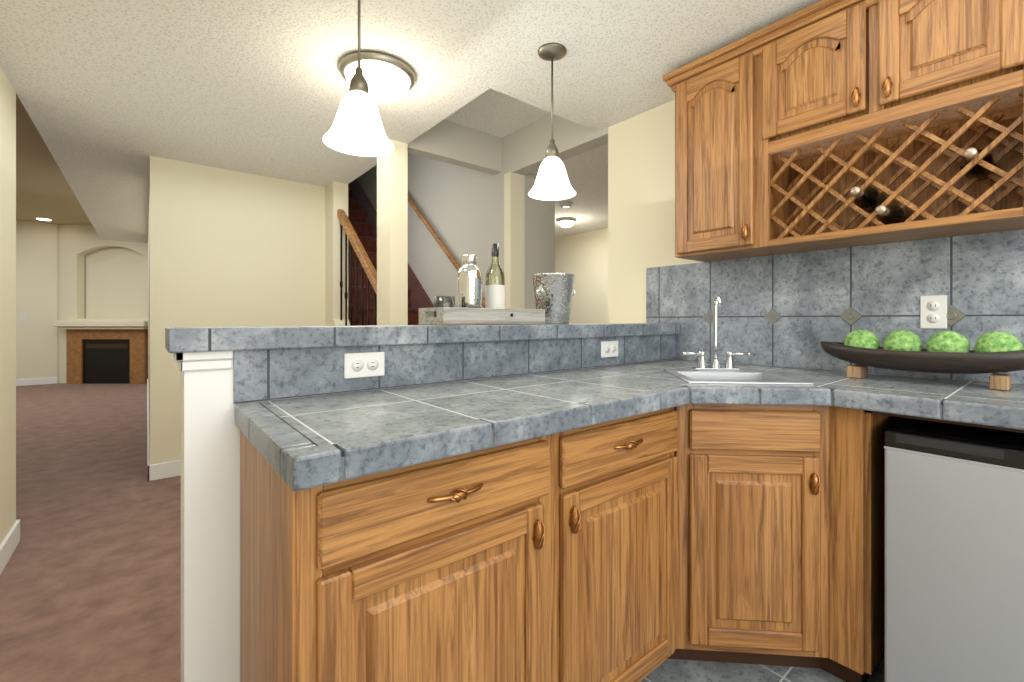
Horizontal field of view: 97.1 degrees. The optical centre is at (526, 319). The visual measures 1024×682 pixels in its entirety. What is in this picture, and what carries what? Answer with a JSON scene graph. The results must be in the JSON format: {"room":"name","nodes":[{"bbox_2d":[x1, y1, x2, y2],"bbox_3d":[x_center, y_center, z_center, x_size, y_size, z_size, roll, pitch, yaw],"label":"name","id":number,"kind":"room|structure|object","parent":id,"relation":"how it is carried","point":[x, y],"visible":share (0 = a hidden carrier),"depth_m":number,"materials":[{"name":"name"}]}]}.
{"room":"home wet bar","nodes":[
{"label":"home wet bar","id":0,"kind":"room"},
{"bbox_2d":[0,66,15,544],"bbox_3d":[-2.645,-0.282,-1.445,4.900,2.800,5.600,0,0,-40],"label":"wall","id":1,"kind":"structure","parent":0,"point":[7,306],"depth_m":2.14,"materials":[{"name":"beige paint"}]},
{"bbox_2d":[0,519,20,574],"bbox_3d":[-0.811,1.063,0.168,0.044,0.110,5.514,0,0,-40],"label":"baseboard","id":2,"kind":"structure","parent":1,"relation":"attached to","point":[10,543],"depth_m":2.12,"materials":[{"name":"white wood"}]},
{"bbox_2d":[16,220,57,379],"bbox_3d":[-9.879,-0.282,6.648,4.180,2.800,0.100,0,0,-40],"label":"wall","id":3,"kind":"structure","parent":0,"point":[37,294],"depth_m":7.79,"materials":[{"name":"beige paint"}]},
{"bbox_2d":[20,315,26,321],"bbox_3d":[-8.556,-0.022,7.684,0.080,0.120,0.014,0,0,-40],"label":"switch plate","id":4,"kind":"object","parent":3,"relation":"attached to","point":[23,318],"visible":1,"depth_m":7.69,"materials":[{"name":"white plastic"}]},
{"bbox_2d":[16,377,57,385],"bbox_3d":[-9.812,1.063,6.630,4.100,0.110,0.014,0,0,-40],"label":"baseboard","id":5,"kind":"structure","parent":3,"relation":"attached to","point":[54,380],"depth_m":7.78,"materials":[{"name":"white wood"}]},
{"bbox_2d":[16,94,90,223],"bbox_3d":[-6.365,-1.732,4.310,6.800,0.100,8.200,0,0,-40],"label":"ceiling","id":6,"kind":"structure","parent":0,"point":[44,190],"depth_m":5.62,"materials":[{"name":"beige paint"}]},
{"bbox_2d":[0,383,180,681],"bbox_3d":[-3.200,1.168,3.572,10.500,0.100,14.200,0,0,-40],"label":"floor","id":7,"kind":"structure","parent":0,"point":[90,583],"depth_m":2.20,"materials":[{"name":"brown carpet"}]},
{"bbox_2d":[54,321,147,383],"bbox_3d":[-7.347,0.568,7.867,1.560,1.100,0.209,0,0,0],"label":"fireplace","id":8,"kind":"object","parent":7,"relation":"on","point":[106,352],"visible":0.85,"depth_m":7.89,"materials":[{"name":"tile"}]},
{"bbox_2d":[333,209,376,325],"bbox_3d":[-1.345,-0.014,3.525,0.120,2.265,1.245,0,0,-40],"label":"stair railing","id":9,"kind":"object","parent":7,"relation":"on","point":[367,266],"visible":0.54,"depth_m":3.50,"materials":[{"name":"brown wood"}]},
{"bbox_2d":[348,179,433,325],"bbox_3d":[-2.069,-0.617,5.102,0.795,3.470,5.050,0,0,-40],"label":"staircase","id":10,"kind":"structure","parent":7,"relation":"on","point":[362,214],"depth_m":4.68,"materials":[{"name":"carpet"}]},
{"bbox_2d":[58,224,147,382],"bbox_3d":[-7.097,-0.282,8.068,2.500,2.800,0.190,0,0,0],"label":"wall","id":11,"kind":"structure","parent":0,"point":[116,280],"depth_m":8.07,"materials":[{"name":"beige paint"}]},
{"bbox_2d":[148,156,347,464],"bbox_3d":[-3.987,-1.532,5.770,1.280,5.300,6.220,0,0,-40],"label":"wall","id":12,"kind":"structure","parent":0,"point":[226,248],"depth_m":3.45,"materials":[{"name":"beige paint"}]},
{"bbox_2d":[147,379,151,480],"bbox_3d":[-4.549,1.063,5.433,0.014,0.110,6.014,0,0,-40],"label":"baseboard","id":13,"kind":"structure","parent":12,"relation":"attached to","point":[149,467],"depth_m":3.53,"materials":[{"name":"white wood"}]},
{"bbox_2d":[152,460,180,480],"bbox_3d":[-2.163,1.063,3.519,1.140,0.110,0.014,0,0,-40],"label":"baseboard","id":14,"kind":"structure","parent":12,"relation":"attached to","point":[173,468],"depth_m":3.19,"materials":[{"name":"white wood"}]},
{"bbox_2d":[377,139,407,324],"bbox_3d":[-0.885,-0.012,2.975,0.120,2.260,0.210,0,0,-40],"label":"column","id":15,"kind":"structure","parent":0,"point":[392,237],"depth_m":2.91,"materials":[{"name":"beige paint"}]},
{"bbox_2d":[0,0,820,242],"bbox_3d":[-0.619,-1.372,3.779,5.120,0.460,11.000,0,0,-40],"label":"ceiling","id":16,"kind":"structure","parent":0,"point":[114,95],"depth_m":2.08,"materials":[{"name":"beige paint"}]},
{"bbox_2d":[322,0,393,156],"bbox_3d":[-0.510,-0.838,1.378,0.204,0.608,0.204,0,0,-40],"label":"pendant light","id":17,"kind":"object","parent":16,"relation":"hanging from","point":[356,128],"visible":1,"depth_m":1.36,"materials":[{"name":"white glass"}]},
{"bbox_2d":[339,51,415,102],"bbox_3d":[-0.682,-1.082,2.081,0.337,0.121,0.337,0,0,-40],"label":"dome ceiling light","id":18,"kind":"object","parent":16,"relation":"attached to","point":[389,78],"visible":0.81,"depth_m":1.99,"materials":[{"name":"white glass"}]},
{"bbox_2d":[528,43,575,200],"bbox_3d":[0.109,-0.838,1.923,0.204,0.608,0.204,0,0,-40],"label":"pendant light","id":19,"kind":"object","parent":16,"relation":"hanging from","point":[552,182],"visible":1,"depth_m":1.90,"materials":[{"name":"white glass"}]},
{"bbox_2d":[556,217,575,227],"bbox_3d":[0.451,-1.097,5.134,0.224,0.090,0.224,0,0,-40],"label":"light","id":20,"kind":"object","parent":16,"relation":"attached to","point":[565,222],"visible":1,"depth_m":5.06,"materials":[{"name":"white glass"}]},
{"bbox_2d":[559,202,572,207],"bbox_3d":[0.389,-1.123,4.429,0.132,0.039,0.132,0,0,-40],"label":"ceiling light","id":21,"kind":"object","parent":16,"relation":"attached to","point":[566,204],"visible":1,"depth_m":4.39,"materials":[{"name":"white glass"}]},
{"bbox_2d":[181,358,675,681],"bbox_3d":[-0.050,0.596,1.737,2.027,1.045,0.140,0,0,-40],"label":"wall","id":22,"kind":"structure","parent":0,"point":[210,540],"depth_m":1.07,"materials":[{"name":"white paint"}]},
{"bbox_2d":[165,323,680,402],"bbox_3d":[-0.065,0.110,1.725,2.048,0.183,0.210,0,0,-40],"label":"tile","id":23,"kind":"structure","parent":22,"relation":"attached to","point":[273,362],"depth_m":1.35,"materials":[{"name":"grey tile"}]},
{"bbox_2d":[344,352,384,378],"bbox_3d":[-0.459,0.128,1.286,0.115,0.070,0.008,0,0,-40],"label":"outlet","id":24,"kind":"object","parent":23,"relation":"attached to","point":[366,364],"visible":1,"depth_m":1.28,"materials":[{"name":"white plastic"}]},
{"bbox_2d":[419,307,544,324],"bbox_3d":[-0.153,-0.012,1.660,0.440,0.058,0.183,0,0,-40],"label":"tray","id":25,"kind":"object","parent":23,"relation":"on","point":[470,316],"visible":0.98,"depth_m":1.56,"materials":[{"name":"grey wood"}]},
{"bbox_2d":[433,296,454,316],"bbox_3d":[-0.282,-0.038,1.549,0.074,0.085,0.074,0,0,-40],"label":"glass","id":26,"kind":"object","parent":25,"relation":"on","point":[443,301],"visible":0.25,"depth_m":1.52,"materials":[{"name":"clear glass"}]},
{"bbox_2d":[457,254,482,307],"bbox_3d":[-0.204,-0.115,1.628,0.095,0.239,0.095,0,0,-40],"label":"cocktail shaker","id":27,"kind":"object","parent":25,"relation":"on","point":[469,283],"visible":0.79,"depth_m":1.59,"materials":[{"name":"silver metal"}]},
{"bbox_2d":[485,243,504,307],"bbox_3d":[-0.118,-0.142,1.712,0.074,0.293,0.074,0,0,-40],"label":"bottle","id":28,"kind":"object","parent":25,"relation":"on","point":[495,296],"visible":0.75,"depth_m":1.69,"materials":[{"name":"green"}]},
{"bbox_2d":[532,273,574,323],"bbox_3d":[0.113,-0.084,1.880,0.187,0.203,0.182,0,0,-40],"label":"ice bucket","id":29,"kind":"object","parent":23,"relation":"on","point":[554,294],"visible":0.92,"depth_m":1.81,"materials":[{"name":"silver metal"}]},
{"bbox_2d":[601,341,617,357],"bbox_3d":[0.365,0.128,1.976,0.115,0.070,0.008,0,0,-40],"label":"outlet","id":30,"kind":"object","parent":23,"relation":"attached to","point":[609,348],"visible":1,"depth_m":1.97,"materials":[{"name":"white plastic"}]},
{"bbox_2d":[408,120,501,174],"bbox_3d":[-1.718,-2.662,4.685,0.800,3.040,3.800,0,0,-40],"label":"ceiling","id":31,"kind":"structure","parent":0,"point":[449,142],"depth_m":3.26,"materials":[{"name":"beige paint"}]},
{"bbox_2d":[444,88,549,137],"bbox_3d":[-0.185,-1.502,2.858,0.800,0.200,0.970,0,0,-40],"label":"ceiling","id":32,"kind":"structure","parent":0,"point":[495,113],"depth_m":3.09,"materials":[{"name":"beige paint"}]},
{"bbox_2d":[555,228,607,323],"bbox_3d":[1.264,-0.012,5.425,0.120,2.260,6.100,0,0,-40],"label":"wall","id":33,"kind":"structure","parent":0,"point":[583,257],"depth_m":5.88,"materials":[{"name":"beige paint"}]},
{"bbox_2d":[356,100,1021,384],"bbox_3d":[-0.211,-1.532,3.861,0.450,5.300,10.400,0,0,-40],"label":"wall","id":34,"kind":"structure","parent":0,"point":[460,208],"depth_m":3.22,"materials":[{"name":"beige paint"}]},
{"bbox_2d":[408,195,484,307],"bbox_3d":[-1.385,-1.485,4.847,0.074,2.804,3.407,0,0,-40],"label":"wall rail","id":35,"kind":"object","parent":34,"relation":"attached to","point":[452,259],"visible":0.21,"depth_m":4.13,"materials":[{"name":"brown wood"}]},
{"bbox_2d":[504,172,524,308],"bbox_3d":[-0.092,0.005,3.457,0.137,2.225,0.080,0,0,-40],"label":"column","id":36,"kind":"structure","parent":34,"relation":"attached to","point":[514,229],"depth_m":3.42,"materials":[{"name":"beige paint"}]},
{"bbox_2d":[646,229,1023,384],"bbox_3d":[1.772,-0.041,1.135,0.014,0.483,3.476,0,0,-40],"label":"backsplash","id":37,"kind":"structure","parent":34,"relation":"attached to","point":[792,310],"depth_m":1.78,"materials":[{"name":"tile"}]},
{"bbox_2d":[920,295,946,328],"bbox_3d":[1.405,-0.027,1.562,0.008,0.115,0.070,0,0,-40],"label":"outlet","id":38,"kind":"object","parent":37,"relation":"attached to","point":[933,310],"visible":1,"depth_m":1.56,"materials":[{"name":"white plastic"}]},
{"bbox_2d":[663,0,1023,261],"bbox_3d":[1.097,-0.695,1.707,0.307,0.825,1.140,0,0,-40],"label":"upper cabinet","id":39,"kind":"object","parent":34,"relation":"attached to","point":[826,124],"visible":1,"depth_m":1.57,"materials":[{"name":"brown wood"}]},
{"bbox_2d":[640,650,884,681],"bbox_3d":[1.089,1.115,0.382,2.030,0.006,3.400,0,0,-40],"label":"floor","id":40,"kind":"structure","parent":0,"point":[673,670],"depth_m":1.42,"materials":[{"name":"grey tile"}]},
{"bbox_2d":[240,408,671,681],"bbox_3d":[-0.114,0.682,1.230,1.064,0.860,0.532,0,0,-40],"label":"base cabinet","id":41,"kind":"object","parent":40,"relation":"on","point":[637,548],"depth_m":0.92,"materials":[{"name":"brown wood"}]},
{"bbox_2d":[235,368,754,491],"bbox_3d":[0.051,0.272,1.241,1.350,0.146,0.729,0,0,-40],"label":"countertop","id":42,"kind":"structure","parent":41,"relation":"on","point":[302,443],"depth_m":0.99,"materials":[{"name":"tile"}]},
{"bbox_2d":[672,404,879,681],"bbox_3d":[0.532,0.682,1.516,0.416,0.860,0.923,0,0,-40],"label":"base cabinet","id":43,"kind":"object","parent":40,"relation":"on","point":[776,508],"depth_m":1.36,"materials":[{"name":"brown wood"}]},
{"bbox_2d":[595,295,1023,429],"bbox_3d":[1.197,0.124,1.184,0.812,0.441,2.290,0,0,-40],"label":"countertop","id":44,"kind":"structure","parent":43,"relation":"on","point":[971,402],"depth_m":1.32,"materials":[{"name":"tile"}]},
{"bbox_2d":[682,295,751,371],"bbox_3d":[0.737,0.050,1.752,0.186,0.294,0.186,0,0,-40],"label":"faucet","id":45,"kind":"object","parent":44,"relation":"on","point":[729,364],"depth_m":1.75,"materials":[{"name":"silver metal"}]},
{"bbox_2d":[663,368,813,427],"bbox_3d":[0.725,0.271,1.617,0.535,0.148,0.535,0,0,-40],"label":"sink","id":46,"kind":"object","parent":44,"relation":"in","point":[744,386],"depth_m":1.44,"materials":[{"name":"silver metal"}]},
{"bbox_2d":[820,330,1023,390],"bbox_3d":[1.283,0.118,1.466,0.196,0.169,0.580,0,0,-40],"label":"dough bowl","id":47,"kind":"object","parent":44,"relation":"on","point":[996,353],"visible":1,"depth_m":1.39,"materials":[{"name":"brown wood"}]},
{"bbox_2d":[876,412,1023,432],"bbox_3d":[1.353,0.260,1.244,0.494,0.016,0.580,0,0,-40],"label":"countertop","id":48,"kind":"structure","parent":43,"relation":"on","point":[898,417],"depth_m":1.18,"materials":[{"name":"grey tile"}]},
{"bbox_2d":[880,416,902,657],"bbox_3d":[0.862,0.682,1.793,0.542,0.860,0.923,0,0,-40],"label":"refrigerator","id":49,"kind":"object","parent":40,"relation":"on","point":[886,422],"depth_m":1.38,"materials":[{"name":"black metal"}]},
{"bbox_2d":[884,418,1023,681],"bbox_3d":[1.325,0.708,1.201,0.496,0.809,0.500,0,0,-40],"label":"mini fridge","id":50,"kind":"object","parent":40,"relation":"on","point":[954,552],"visible":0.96,"depth_m":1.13,"materials":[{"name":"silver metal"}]}
]}

